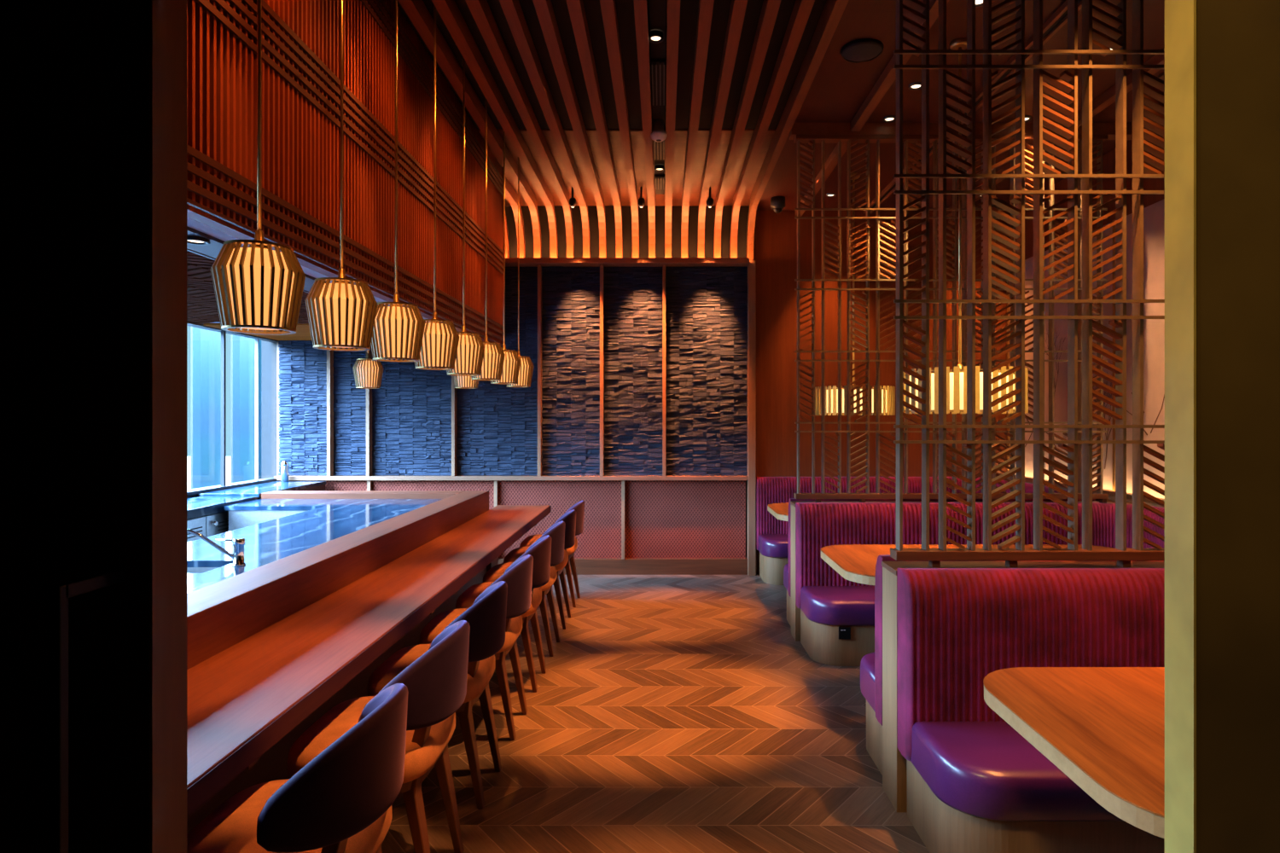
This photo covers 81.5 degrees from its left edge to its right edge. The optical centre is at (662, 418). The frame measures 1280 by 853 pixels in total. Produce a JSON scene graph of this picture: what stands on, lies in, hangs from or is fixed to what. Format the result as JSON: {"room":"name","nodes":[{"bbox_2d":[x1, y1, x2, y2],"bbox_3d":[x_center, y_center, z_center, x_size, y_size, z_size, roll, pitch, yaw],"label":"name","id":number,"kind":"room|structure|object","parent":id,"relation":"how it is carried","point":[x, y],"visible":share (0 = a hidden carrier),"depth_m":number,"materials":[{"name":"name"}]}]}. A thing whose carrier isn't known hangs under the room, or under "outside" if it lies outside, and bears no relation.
{"room":"restaurant","nodes":[
{"label":"restaurant","id":0,"kind":"room"},
{"bbox_2d":[187,480,279,499],"bbox_3d":[-3.760,-0.310,2.605,0.120,3.620,9.210,0,0,0],"label":"wall","id":1,"kind":"structure","parent":0,"point":[194,495],"depth_m":5.85,"materials":[{"name":"paint"}]},
{"bbox_2d":[187,323,279,495],"bbox_3d":[-3.740,-0.077,4.380,0.120,1.355,5.660,0,0,0],"label":"window","id":2,"kind":"structure","parent":1,"relation":"in","point":[224,485],"depth_m":6.37,"materials":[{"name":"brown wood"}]},
{"bbox_2d":[187,217,429,323],"bbox_3d":[-2.558,-0.775,3.695,2.285,0.050,4.790,0,0,0],"label":"soffit","id":3,"kind":"object","parent":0,"point":[192,224],"visible":0.06,"depth_m":3.06,"materials":[{"name":"paint"}]},
{"bbox_2d":[187,248,308,326],"bbox_3d":[-2.880,-0.747,3.645,1.620,0.028,4.590,0,0,0],"label":"lattice","id":4,"kind":"object","parent":3,"relation":"attached to","point":[202,307],"visible":0.12,"depth_m":4.50,"materials":[{"name":"red wood"}]},
{"bbox_2d":[187,226,384,306],"bbox_3d":[-1.960,-0.748,3.624,0.200,0.026,4.649,0,0,0],"label":"trim","id":5,"kind":"structure","parent":3,"relation":"attached to","point":[212,250],"depth_m":3.21,"materials":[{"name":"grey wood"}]},
{"bbox_2d":[352,350,383,389],"bbox_3d":[-2.323,-0.498,5.850,0.225,0.527,0.225,0,0,0],"label":"pendant lamp","id":6,"kind":"object","parent":3,"relation":"hanging from","point":[368,373],"visible":0.89,"depth_m":5.78,"materials":[{"name":"white"}]},
{"bbox_2d":[261,205,749,557],"bbox_3d":[-1.500,-0.310,7.285,4.800,3.620,0.150,0,0,0],"label":"wall","id":7,"kind":"structure","parent":0,"point":[268,350],"depth_m":7.21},
{"bbox_2d":[326,346,333,476],"bbox_3d":[-3.182,-0.451,7.100,0.032,2.012,0.080,0,0,0],"label":"trim","id":8,"kind":"structure","parent":7,"relation":"attached to","point":[329,353],"depth_m":7.06,"materials":[{"name":"brown wood"}]},
{"bbox_2d":[273,475,748,480],"bbox_3d":[-1.445,0.575,7.130,4.510,0.040,0.140,0,0,0],"label":"trim","id":9,"kind":"structure","parent":7,"relation":"attached to","point":[290,477],"depth_m":7.06,"materials":[{"name":"brown wood"}]},
{"bbox_2d":[278,340,326,475],"bbox_3d":[-3.447,-0.451,7.162,0.497,2.012,0.077,0,0,0],"label":"panel","id":10,"kind":"object","parent":9,"relation":"on","point":[302,378],"visible":0.53,"depth_m":7.14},
{"bbox_2d":[332,347,366,475],"bbox_3d":[-2.997,-0.451,7.162,0.339,2.012,0.076,0,0,0],"label":"panel","id":11,"kind":"object","parent":9,"relation":"on","point":[350,405],"visible":0.48,"depth_m":7.14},
{"bbox_2d":[372,355,451,475],"bbox_3d":[-2.404,-0.451,7.162,0.782,2.012,0.077,0,0,0],"label":"panel","id":12,"kind":"object","parent":9,"relation":"on","point":[411,428],"visible":0.49,"depth_m":7.14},
{"bbox_2d":[456,267,537,475],"bbox_3d":[-1.588,-0.451,7.162,0.787,2.012,0.077,0,0,0],"label":"panel","id":13,"kind":"object","parent":9,"relation":"on","point":[497,425],"visible":0.48,"depth_m":7.14,"materials":[{"name":"stone"}]},
{"bbox_2d":[541,266,599,475],"bbox_3d":[-0.882,-0.451,7.162,0.561,2.012,0.077,0,0,0],"label":"panel","id":14,"kind":"object","parent":9,"relation":"on","point":[571,295],"visible":0.92,"depth_m":7.14,"materials":[{"name":"stone"}]},
{"bbox_2d":[604,267,662,475],"bbox_3d":[-0.287,-0.451,7.162,0.564,2.012,0.077,0,0,0],"label":"panel","id":15,"kind":"object","parent":9,"relation":"on","point":[632,295],"visible":0.91,"depth_m":7.14,"materials":[{"name":"stone"}]},
{"bbox_2d":[665,267,747,475],"bbox_3d":[0.418,-0.451,7.162,0.783,2.012,0.076,0,0,0],"label":"panel","id":16,"kind":"object","parent":9,"relation":"on","point":[706,311],"visible":1,"depth_m":7.14,"materials":[{"name":"stone"}]},
{"bbox_2d":[537,265,541,476],"bbox_3d":[-1.179,-0.451,7.100,0.032,2.012,0.080,0,0,0],"label":"trim","id":17,"kind":"structure","parent":7,"relation":"attached to","point":[539,267],"depth_m":7.06,"materials":[{"name":"brown wood"}]},
{"bbox_2d":[599,265,604,476],"bbox_3d":[-0.585,-0.451,7.100,0.032,2.012,0.080,0,0,0],"label":"trim","id":18,"kind":"structure","parent":7,"relation":"attached to","point":[602,267],"depth_m":7.06,"materials":[{"name":"brown wood"}]},
{"bbox_2d":[498,557,747,575],"bbox_3d":[-1.445,1.425,7.155,4.510,0.150,0.110,0,0,0],"label":"baseboard","id":19,"kind":"structure","parent":7,"relation":"attached to","point":[584,567],"depth_m":7.10,"materials":[{"name":"brown wood"}]},
{"bbox_2d":[372,480,494,510],"bbox_3d":[-2.205,0.973,7.168,1.180,0.755,0.065,0,0,0],"label":"panel","id":20,"kind":"object","parent":19,"relation":"on","point":[376,485],"visible":0.02,"depth_m":7.13,"materials":[{"name":"fabric"}]},
{"bbox_2d":[498,480,621,558],"bbox_3d":[-0.990,0.973,7.168,1.186,0.755,0.065,0,0,0],"label":"panel","id":21,"kind":"object","parent":19,"relation":"on","point":[601,537],"visible":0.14,"depth_m":7.13,"materials":[{"name":"ceramic"}]},
{"bbox_2d":[624,480,745,558],"bbox_3d":[0.214,0.973,7.168,1.159,0.755,0.065,0,0,0],"label":"panel","id":22,"kind":"object","parent":19,"relation":"on","point":[664,519],"visible":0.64,"depth_m":7.13,"materials":[{"name":"ceramic"}]},
{"bbox_2d":[505,257,749,267],"bbox_3d":[-0.545,-1.480,7.082,2.710,0.047,0.235,0,0,0],"label":"trim","id":23,"kind":"structure","parent":7,"relation":"attached to","point":[509,262],"depth_m":6.96,"materials":[{"name":"brown wood"}]},
{"bbox_2d":[431,0,558,257],"bbox_3d":[-1.044,-1.756,4.185,0.061,0.548,5.950,0,0,0],"label":"ceiling slat","id":24,"kind":"object","parent":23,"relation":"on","point":[448,10],"visible":0.91,"depth_m":4.52,"materials":[{"name":"brown wood"}]},
{"bbox_2d":[662,265,665,476],"bbox_3d":[0.011,-0.451,7.100,0.032,2.012,0.080,0,0,0],"label":"trim","id":25,"kind":"structure","parent":7,"relation":"attached to","point":[663,266],"depth_m":7.06,"materials":[{"name":"brown wood"}]},
{"bbox_2d":[394,0,826,205],"bbox_3d":[-1.420,-2.078,4.205,4.560,0.085,6.010,0,0,0],"label":"ceiling","id":26,"kind":"structure","parent":0,"point":[625,8],"depth_m":4.62,"materials":[{"name":"wood"}]},
{"bbox_2d":[210,0,305,334],"bbox_3d":[-1.090,-1.147,2.005,0.225,1.825,0.225,0,0,0],"label":"pendant lamp","id":27,"kind":"object","parent":26,"relation":"hanging from","point":[258,287],"visible":1,"depth_m":1.94,"materials":[{"name":"gold"}]},
{"bbox_2d":[305,0,377,351],"bbox_3d":[-1.090,-1.147,2.519,0.225,1.825,0.225,0,0,0],"label":"pendant lamp","id":28,"kind":"object","parent":26,"relation":"hanging from","point":[340,313],"visible":1,"depth_m":2.46,"materials":[{"name":"wood"}]},
{"bbox_2d":[187,0,503,345],"bbox_3d":[-1.360,-1.327,3.703,0.100,1.465,4.805,0,0,0],"label":"wall panel","id":29,"kind":"object","parent":26,"relation":"hanging from","point":[300,39],"visible":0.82,"depth_m":3.10,"materials":[{"name":"red wood"}]},
{"bbox_2d":[370,0,424,362],"bbox_3d":[-1.090,-1.147,3.034,0.225,1.825,0.225,0,0,0],"label":"pendant lamp","id":30,"kind":"object","parent":26,"relation":"hanging from","point":[395,335],"visible":0.97,"depth_m":2.97,"materials":[{"name":"wood"}]},
{"bbox_2d":[414,4,459,370],"bbox_3d":[-1.090,-1.147,3.549,0.225,1.825,0.225,0,0,0],"label":"pendant lamp","id":31,"kind":"object","parent":26,"relation":"hanging from","point":[439,345],"visible":0.91,"depth_m":3.50,"materials":[{"name":"wood"}]},
{"bbox_2d":[446,44,484,376],"bbox_3d":[-1.090,-1.147,4.063,0.225,1.825,0.225,0,0,0],"label":"pendant lamp","id":32,"kind":"object","parent":26,"relation":"hanging from","point":[471,348],"visible":0.85,"depth_m":4.03,"materials":[{"name":"wood"}]},
{"bbox_2d":[397,0,541,257],"bbox_3d":[-1.200,-1.756,4.185,0.061,0.548,5.950,0,0,0],"label":"ceiling slat","id":33,"kind":"object","parent":26,"relation":"attached to","point":[416,10],"visible":0.88,"depth_m":4.57,"materials":[{"name":"brown wood"}]},
{"bbox_2d":[471,86,505,380],"bbox_3d":[-1.090,-1.147,4.577,0.225,1.825,0.225,0,0,0],"label":"pendant lamp","id":34,"kind":"object","parent":26,"relation":"hanging from","point":[493,353],"visible":0.75,"depth_m":4.54,"materials":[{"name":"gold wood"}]},
{"bbox_2d":[490,130,520,384],"bbox_3d":[-1.090,-1.147,5.092,0.225,1.825,0.225,0,0,0],"label":"pendant lamp","id":35,"kind":"object","parent":26,"relation":"hanging from","point":[512,361],"visible":0.64,"depth_m":5.06,"materials":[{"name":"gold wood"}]},
{"bbox_2d":[465,0,574,257],"bbox_3d":[-0.888,-1.756,4.185,0.061,0.548,5.950,0,0,0],"label":"ceiling slat","id":36,"kind":"object","parent":26,"relation":"attached to","point":[480,11],"visible":0.88,"depth_m":4.52,"materials":[{"name":"brown wood"}]},
{"bbox_2d":[506,157,534,387],"bbox_3d":[-1.090,-1.147,5.606,0.225,1.825,0.225,0,0,0],"label":"pendant lamp","id":37,"kind":"object","parent":26,"relation":"hanging from","point":[526,371],"visible":0.61,"depth_m":5.59,"materials":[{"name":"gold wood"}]},
{"bbox_2d":[499,0,590,257],"bbox_3d":[-0.732,-1.756,4.185,0.061,0.548,5.950,0,0,0],"label":"ceiling slat","id":38,"kind":"object","parent":26,"relation":"attached to","point":[512,9],"visible":0.91,"depth_m":4.57,"materials":[{"name":"brown wood"}]},
{"bbox_2d":[532,0,606,257],"bbox_3d":[-0.575,-1.756,4.185,0.061,0.548,5.950,0,0,0],"label":"ceiling slat","id":39,"kind":"object","parent":26,"relation":"attached to","point":[544,10],"visible":0.91,"depth_m":4.55,"materials":[{"name":"brown wood"}]},
{"bbox_2d":[566,0,622,257],"bbox_3d":[-0.419,-1.756,4.185,0.061,0.548,5.950,0,0,0],"label":"ceiling slat","id":40,"kind":"object","parent":26,"relation":"attached to","point":[576,8],"visible":0.91,"depth_m":4.54,"materials":[{"name":"brown wood"}]},
{"bbox_2d":[599,0,639,257],"bbox_3d":[-0.263,-1.756,4.185,0.061,0.548,5.950,0,0,0],"label":"ceiling slat","id":41,"kind":"object","parent":26,"relation":"attached to","point":[608,7],"visible":0.87,"depth_m":4.55,"materials":[{"name":"brown wood"}]},
{"bbox_2d":[633,0,655,257],"bbox_3d":[-0.106,-1.756,4.185,0.061,0.548,5.950,0,0,0],"label":"ceiling slat","id":42,"kind":"object","parent":26,"relation":"attached to","point":[640,6],"visible":0.91,"depth_m":4.55,"materials":[{"name":"brown wood"}]},
{"bbox_2d":[664,0,680,257],"bbox_3d":[0.050,-1.756,4.185,0.061,0.548,5.950,0,0,0],"label":"ceiling slat","id":43,"kind":"object","parent":26,"relation":"attached to","point":[673,6],"visible":0.91,"depth_m":4.58,"materials":[{"name":"brown wood"}]},
{"bbox_2d":[680,0,714,257],"bbox_3d":[0.206,-1.756,4.185,0.061,0.548,5.950,0,0,0],"label":"ceiling slat","id":44,"kind":"object","parent":26,"relation":"attached to","point":[706,7],"visible":0.91,"depth_m":4.57,"materials":[{"name":"brown wood"}]},
{"bbox_2d":[697,0,747,257],"bbox_3d":[0.363,-1.756,4.185,0.061,0.548,5.950,0,0,0],"label":"ceiling slat","id":45,"kind":"object","parent":26,"relation":"attached to","point":[737,9],"visible":0.91,"depth_m":4.55,"materials":[{"name":"brown wood"}]},
{"bbox_2d":[713,0,781,257],"bbox_3d":[0.519,-1.756,4.185,0.061,0.548,5.950,0,0,0],"label":"ceiling slat","id":46,"kind":"object","parent":26,"relation":"attached to","point":[770,8],"visible":0.91,"depth_m":4.54,"materials":[{"name":"brown wood"}]},
{"bbox_2d":[729,0,814,257],"bbox_3d":[0.675,-1.756,4.185,0.061,0.548,5.950,0,0,0],"label":"ceiling slat","id":47,"kind":"object","parent":26,"relation":"attached to","point":[802,8],"visible":0.91,"depth_m":4.54,"materials":[{"name":"brown wood"}]},
{"bbox_2d":[381,574,929,852],"bbox_3d":[-0.175,1.550,2.705,7.450,0.100,9.410,0,0,0],"label":"floor","id":48,"kind":"structure","parent":0,"point":[668,713],"depth_m":3.42,"materials":[{"name":"brown wood"}]},
{"bbox_2d":[187,496,257,541],"bbox_3d":[-3.438,1.020,3.730,0.504,0.800,4.260,0,0,0],"label":"fridge","id":49,"kind":"object","parent":48,"relation":"on","point":[207,516],"visible":0.19,"depth_m":5.31,"materials":[{"name":"metal"}]},
{"bbox_2d":[187,496,257,519],"bbox_3d":[-3.445,0.652,3.730,0.490,0.065,4.260,0,0,0],"label":"countertop","id":50,"kind":"structure","parent":49,"relation":"on","point":[197,506],"depth_m":5.42,"materials":[{"name":"white stone"}]},
{"bbox_2d":[196,481,325,497],"bbox_3d":[-3.449,1.050,6.468,0.497,0.900,1.175,0,0,0],"label":"countertop","id":51,"kind":"structure","parent":48,"relation":"on","point":[254,490],"depth_m":6.41,"materials":[{"name":"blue stone"}]},
{"bbox_2d":[187,683,407,852],"bbox_3d":[-0.891,1.087,1.800,0.508,0.825,0.578,0,0,0],"label":"bar chair","id":52,"kind":"object","parent":48,"relation":"on","point":[341,800],"visible":1,"depth_m":1.67,"materials":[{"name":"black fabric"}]},
{"bbox_2d":[187,779,391,852],"bbox_3d":[-0.925,1.024,1.800,0.440,0.122,0.490,0,0,0],"label":"seat cushion","id":53,"kind":"object","parent":52,"relation":"on","point":[231,828],"depth_m":1.77,"materials":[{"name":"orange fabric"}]},
{"bbox_2d":[187,499,442,593],"bbox_3d":[-2.400,1.070,3.595,1.561,0.860,4.549,0,0,0],"label":"countertop","id":54,"kind":"structure","parent":48,"relation":"on","point":[272,530],"depth_m":4.37,"materials":[{"name":"stone"}]},
{"bbox_2d":[187,490,551,833],"bbox_3d":[-2.072,1.048,3.850,2.216,0.905,5.060,0,0,0],"label":"countertop","id":55,"kind":"structure","parent":48,"relation":"on","point":[273,648],"depth_m":2.71,"materials":[{"name":"brown wood"}]},
{"bbox_2d":[286,620,470,852],"bbox_3d":[-0.891,1.087,2.405,0.508,0.825,0.578,0,0,0],"label":"bar chair","id":56,"kind":"object","parent":48,"relation":"on","point":[435,683],"visible":0.71,"depth_m":2.27,"materials":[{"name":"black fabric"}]},
{"bbox_2d":[286,696,455,783],"bbox_3d":[-0.925,1.024,2.405,0.440,0.122,0.490,0,0,0],"label":"seat cushion","id":57,"kind":"object","parent":56,"relation":"on","point":[423,749],"depth_m":2.27,"materials":[{"name":"orange fabric"}]},
{"bbox_2d":[367,581,507,809],"bbox_3d":[-0.891,1.087,3.010,0.508,0.825,0.578,0,0,0],"label":"bar chair","id":58,"kind":"object","parent":48,"relation":"on","point":[486,617],"visible":0.63,"depth_m":2.87,"materials":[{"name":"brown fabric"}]},
{"bbox_2d":[367,644,495,703],"bbox_3d":[-0.925,1.024,3.010,0.440,0.122,0.490,0,0,0],"label":"seat cushion","id":59,"kind":"object","parent":58,"relation":"on","point":[480,674],"depth_m":2.89,"materials":[{"name":"orange fabric"}]},
{"bbox_2d":[418,554,533,740],"bbox_3d":[-0.891,1.087,3.615,0.508,0.825,0.578,0,0,0],"label":"bar chair","id":60,"kind":"object","parent":48,"relation":"on","point":[518,577],"visible":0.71,"depth_m":3.48,"materials":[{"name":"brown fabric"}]},
{"bbox_2d":[418,608,522,653],"bbox_3d":[-0.925,1.024,3.615,0.440,0.122,0.490,0,0,0],"label":"seat cushion","id":61,"kind":"object","parent":60,"relation":"on","point":[514,626],"depth_m":3.50,"materials":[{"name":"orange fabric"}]},
{"bbox_2d":[455,535,551,692],"bbox_3d":[-0.891,1.087,4.220,0.508,0.825,0.578,0,0,0],"label":"bar chair","id":62,"kind":"object","parent":48,"relation":"on","point":[540,550],"visible":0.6,"depth_m":4.09,"materials":[{"name":"purple fabric"}]},
{"bbox_2d":[455,581,541,617],"bbox_3d":[-0.925,1.024,4.220,0.440,0.122,0.490,0,0,0],"label":"seat cushion","id":63,"kind":"object","parent":62,"relation":"on","point":[467,599],"depth_m":4.10,"materials":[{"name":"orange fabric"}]},
{"bbox_2d":[482,521,565,657],"bbox_3d":[-0.891,1.087,4.825,0.508,0.825,0.578,0,0,0],"label":"bar chair","id":64,"kind":"object","parent":48,"relation":"on","point":[556,532],"visible":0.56,"depth_m":4.70,"materials":[{"name":"purple fabric"}]},
{"bbox_2d":[482,562,556,591],"bbox_3d":[-0.925,1.024,4.825,0.440,0.122,0.490,0,0,0],"label":"seat cushion","id":65,"kind":"object","parent":64,"relation":"on","point":[495,573],"depth_m":4.70,"materials":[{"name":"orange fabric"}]},
{"bbox_2d":[503,509,575,629],"bbox_3d":[-0.891,1.087,5.430,0.508,0.825,0.578,0,0,0],"label":"bar chair","id":66,"kind":"object","parent":48,"relation":"on","point":[569,518],"visible":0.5,"depth_m":5.30,"materials":[{"name":"wood"}]},
{"bbox_2d":[503,546,568,571],"bbox_3d":[-0.925,1.024,5.430,0.440,0.122,0.490,0,0,0],"label":"seat cushion","id":67,"kind":"object","parent":66,"relation":"on","point":[514,555],"depth_m":5.30,"materials":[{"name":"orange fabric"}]},
{"bbox_2d":[519,500,584,607],"bbox_3d":[-0.891,1.087,6.035,0.508,0.825,0.578,0,0,0],"label":"bar chair","id":68,"kind":"object","parent":48,"relation":"on","point":[578,507],"visible":0.46,"depth_m":5.91,"materials":[{"name":"purple fabric"}]},
{"bbox_2d":[519,534,577,555],"bbox_3d":[-0.925,1.024,6.035,0.440,0.122,0.490,0,0,0],"label":"seat cushion","id":69,"kind":"object","parent":68,"relation":"on","point":[528,541],"depth_m":5.91,"materials":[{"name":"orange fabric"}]},
{"bbox_2d":[756,477,1095,626],"bbox_3d":[2.042,1.032,6.162,2.307,0.936,1.969,0,0,0],"label":"booth seat","id":70,"kind":"object","parent":48,"relation":"on","point":[773,535],"visible":0.14,"depth_m":7.01,"materials":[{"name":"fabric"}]},
{"bbox_2d":[758,534,788,591],"bbox_3d":[2.001,1.174,6.162,2.199,0.152,1.775,0,0,0],"label":"seat cushion","id":71,"kind":"object","parent":70,"relation":"on","point":[773,547],"depth_m":6.65,"materials":[{"name":"leather"}]},
{"bbox_2d":[790,501,1132,641],"bbox_3d":[2.112,1.040,5.080,2.455,0.920,0.190,0,0,0],"label":"wall","id":72,"kind":"structure","parent":48,"relation":"on","point":[795,612],"depth_m":5.07,"materials":[{"name":"brown wood"}]},
{"bbox_2d":[793,134,1108,503],"bbox_3d":[1.955,-0.670,5.065,2.121,2.500,0.080,0,0,0],"label":"screen","id":73,"kind":"object","parent":72,"relation":"on","point":[852,140],"visible":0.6,"depth_m":5.05,"materials":[{"name":"brown wood"}]},
{"bbox_2d":[820,544,1114,585],"bbox_3d":[1.758,1.125,3.947,1.725,0.750,0.904,0,0,0],"label":"table","id":74,"kind":"object","parent":48,"relation":"on","point":[857,563],"visible":0.18,"depth_m":4.07,"materials":[{"name":"brown wood"}]},
{"bbox_2d":[795,502,1164,775],"bbox_3d":[2.042,1.032,3.998,2.307,0.936,1.969,0,0,0],"label":"booth seat","id":75,"kind":"object","parent":48,"relation":"on","point":[828,602],"visible":0.22,"depth_m":4.85,"materials":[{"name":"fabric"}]},
{"bbox_2d":[800,586,875,712],"bbox_3d":[2.001,1.174,3.998,2.199,0.152,1.775,0,0,0],"label":"seat cushion","id":76,"kind":"object","parent":75,"relation":"on","point":[828,607],"depth_m":4.47,"materials":[{"name":"leather"}]},
{"bbox_2d":[881,561,1164,812],"bbox_3d":[2.112,1.040,2.915,2.455,0.920,0.190,0,0,0],"label":"wall","id":77,"kind":"structure","parent":48,"relation":"on","point":[894,765],"depth_m":2.90,"materials":[{"name":"brown wood"}]},
{"bbox_2d":[890,0,1164,567],"bbox_3d":[1.955,-0.670,2.900,2.121,2.500,0.080,0,0,0],"label":"screen","id":78,"kind":"object","parent":77,"relation":"on","point":[1099,17],"visible":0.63,"depth_m":2.89,"materials":[{"name":"wood"}]},
{"bbox_2d":[897,568,1164,852],"bbox_3d":[2.043,1.032,2.033,2.309,0.936,1.567,0,0,0],"label":"booth seat","id":79,"kind":"object","parent":48,"relation":"on","point":[975,785],"visible":0.54,"depth_m":2.69,"materials":[{"name":"fabric"}]},
{"bbox_2d":[910,721,1124,821],"bbox_3d":[2.001,1.174,1.985,2.199,0.152,1.470,0,0,0],"label":"seat cushion","id":80,"kind":"object","parent":79,"relation":"on","point":[986,770],"depth_m":2.34,"materials":[{"name":"leather"}]},
{"bbox_2d":[983,667,1164,838],"bbox_3d":[1.758,1.125,1.782,1.725,0.750,0.904,0,0,0],"label":"table","id":81,"kind":"object","parent":48,"relation":"on","point":[1103,728],"visible":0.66,"depth_m":1.82,"materials":[{"name":"brown wood"}]},
{"bbox_2d":[753,210,1010,574],"bbox_3d":[2.115,-0.250,7.255,2.470,3.500,0.210,0,0,0],"label":"wall","id":82,"kind":"structure","parent":0,"point":[775,239],"depth_m":7.15,"materials":[{"name":"brown wood"}]},
{"bbox_2d":[746,260,756,575],"bbox_3d":[0.845,0.000,7.130,0.070,3.000,0.160,0,0,0],"label":"trim","id":83,"kind":"structure","parent":82,"relation":"attached to","point":[751,483],"depth_m":7.05,"materials":[{"name":"brown wood"}]},
{"bbox_2d":[746,0,849,260],"bbox_3d":[0.835,-1.771,4.200,0.055,0.578,5.980,0,0,0],"label":"ceiling slat","id":84,"kind":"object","parent":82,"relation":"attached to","point":[832,13],"depth_m":4.55,"materials":[{"name":"brown wood"}]},
{"bbox_2d":[795,0,949,216],"bbox_3d":[1.300,-1.970,4.175,0.060,0.060,5.950,0,0,0],"label":"trim","id":85,"kind":"structure","parent":82,"relation":"attached to","point":[887,77],"depth_m":4.58,"materials":[{"name":"brown wood"}]},
{"bbox_2d":[863,0,1082,213],"bbox_3d":[1.970,-1.985,4.175,0.080,0.030,5.950,0,0,0],"label":"trim","id":86,"kind":"structure","parent":82,"relation":"attached to","point":[1063,8],"depth_m":4.13,"materials":[{"name":"brown wood"}]},
{"bbox_2d":[946,47,1164,216],"bbox_3d":[2.740,-1.970,4.175,0.060,0.060,5.950,0,0,0],"label":"trim","id":87,"kind":"structure","parent":82,"relation":"attached to","point":[1106,99],"depth_m":4.57,"materials":[{"name":"brown wood"}]},
{"bbox_2d":[756,0,1164,210],"bbox_3d":[2.105,-2.060,4.205,2.490,0.120,6.010,0,0,0],"label":"ceiling","id":88,"kind":"structure","parent":0,"point":[839,88],"depth_m":4.49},
{"bbox_2d":[814,172,895,415],"bbox_3d":[1.565,-1.012,6.100,0.648,1.977,0.648,0,0,0],"label":"lamp","id":89,"kind":"object","parent":88,"relation":"hanging from","point":[831,395],"visible":0.69,"depth_m":5.88,"materials":[{"name":"gold metal"}]},
{"bbox_2d":[840,38,883,63],"bbox_3d":[1.077,-1.985,4.020,0.224,0.030,0.224,0,0,0],"label":"ceiling speaker","id":90,"kind":"object","parent":88,"relation":"attached to","point":[862,49],"visible":1,"depth_m":3.98},
{"bbox_2d":[902,37,1028,413],"bbox_3d":[1.580,-1.012,3.950,0.648,1.977,0.648,0,0,0],"label":"lamp","id":91,"kind":"object","parent":88,"relation":"hanging from","point":[957,380],"visible":0.5,"depth_m":3.73,"materials":[{"name":"gold metal"}]},
{"bbox_2d":[1024,123,1164,501],"bbox_3d":[3.425,-0.310,2.705,0.150,3.620,9.410,0,0,0],"label":"wall","id":92,"kind":"structure","parent":0,"point":[1108,159],"depth_m":5.59,"materials":[{"name":"brown wood"}]},
{"bbox_2d":[789,122,1157,139],"bbox_3d":[2.110,-1.960,5.075,2.480,0.080,0.100,0,0,0],"label":"trim","id":93,"kind":"structure","parent":92,"relation":"attached to","point":[1108,129],"depth_m":5.03,"materials":[{"name":"brown wood"}]},
{"bbox_2d":[1006,256,1033,477],"bbox_3d":[3.324,-0.458,6.872,0.048,1.985,0.520,0,0,0],"label":"painted panel","id":94,"kind":"object","parent":92,"relation":"attached to","point":[1029,262],"visible":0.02,"depth_m":6.74,"materials":[{"name":"gold metal"}]},
{"bbox_2d":[1044,243,1067,482],"bbox_3d":[3.324,-0.458,6.322,0.048,1.985,0.580,0,0,0],"label":"painted panel","id":95,"kind":"object","parent":92,"relation":"attached to","point":[1060,309],"visible":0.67,"depth_m":6.24,"materials":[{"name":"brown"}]},
{"bbox_2d":[1092,221,1112,490],"bbox_3d":[3.324,-0.458,5.742,0.048,1.985,0.580,0,0,0],"label":"painted panel","id":96,"kind":"object","parent":92,"relation":"attached to","point":[1107,307],"visible":0.18,"depth_m":5.56,"materials":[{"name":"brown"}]},
{"bbox_2d":[1112,198,1164,499],"bbox_3d":[3.324,-0.458,5.162,0.048,1.985,0.580,0,0,0],"label":"painted panel","id":97,"kind":"object","parent":92,"relation":"attached to","point":[1154,215],"visible":0.44,"depth_m":5.07,"materials":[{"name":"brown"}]},
{"bbox_2d":[1196,0,1279,852],"bbox_3d":[1.458,-0.200,1.142,1.284,3.400,0.010,0,0,0],"label":"wall","id":98,"kind":"structure","parent":0,"point":[1238,41],"depth_m":1.14,"materials":[{"name":"brown metal"}]},
{"bbox_3d":[-0.175,-0.310,1.214,7.050,3.620,0.133,0,0,0],"label":"wall","id":99,"kind":"structure","parent":0,"visible":0},
{"bbox_2d":[1164,0,1196,852],"bbox_3d":[0.814,-0.200,1.169,0.004,3.400,0.066,0,0,0],"label":"trim","id":100,"kind":"structure","parent":99,"relation":"attached to","point":[1180,15],"depth_m":1.17,"materials":[{"name":"gold metal"}]},
{"bbox_3d":[0.000,-0.200,-0.493,4.400,3.400,3.214,0,0,0],"label":"wall","id":101,"kind":"structure","parent":0,"visible":0},
{"bbox_2d":[0,0,187,852],"bbox_3d":[-1.433,-0.195,1.095,1.333,3.370,0.206,0,0,0],"label":"door","id":102,"kind":"structure","parent":101,"relation":"in","point":[94,93],"depth_m":1.11,"materials":[{"name":"brown wood"}]},
{"label":"outside","id":103,"kind":"structure","parent":0,"visible":0},
{"bbox_2d":[187,456,230,489],"bbox_3d":[-17.000,1.675,7.500,26.000,0.250,45.000,0,0,0],"label":"ground","id":104,"kind":"structure","parent":103,"point":[228,458],"depth_m":21.57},
{"bbox_2d":[191,326,221,489],"bbox_3d":[-6.070,-0.085,9.883,0.140,3.270,0.505,0,0,0],"label":"panel","id":105,"kind":"object","parent":104,"relation":"on","point":[206,345],"visible":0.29,"depth_m":9.73,"materials":[{"name":"blue glass"}]},
{"bbox_2d":[230,334,255,483],"bbox_3d":[-6.070,-0.085,10.757,0.140,3.270,0.465,0,0,0],"label":"panel","id":106,"kind":"object","parent":104,"relation":"on","point":[242,349],"visible":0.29,"depth_m":10.60,"materials":[{"name":"blue glass"}]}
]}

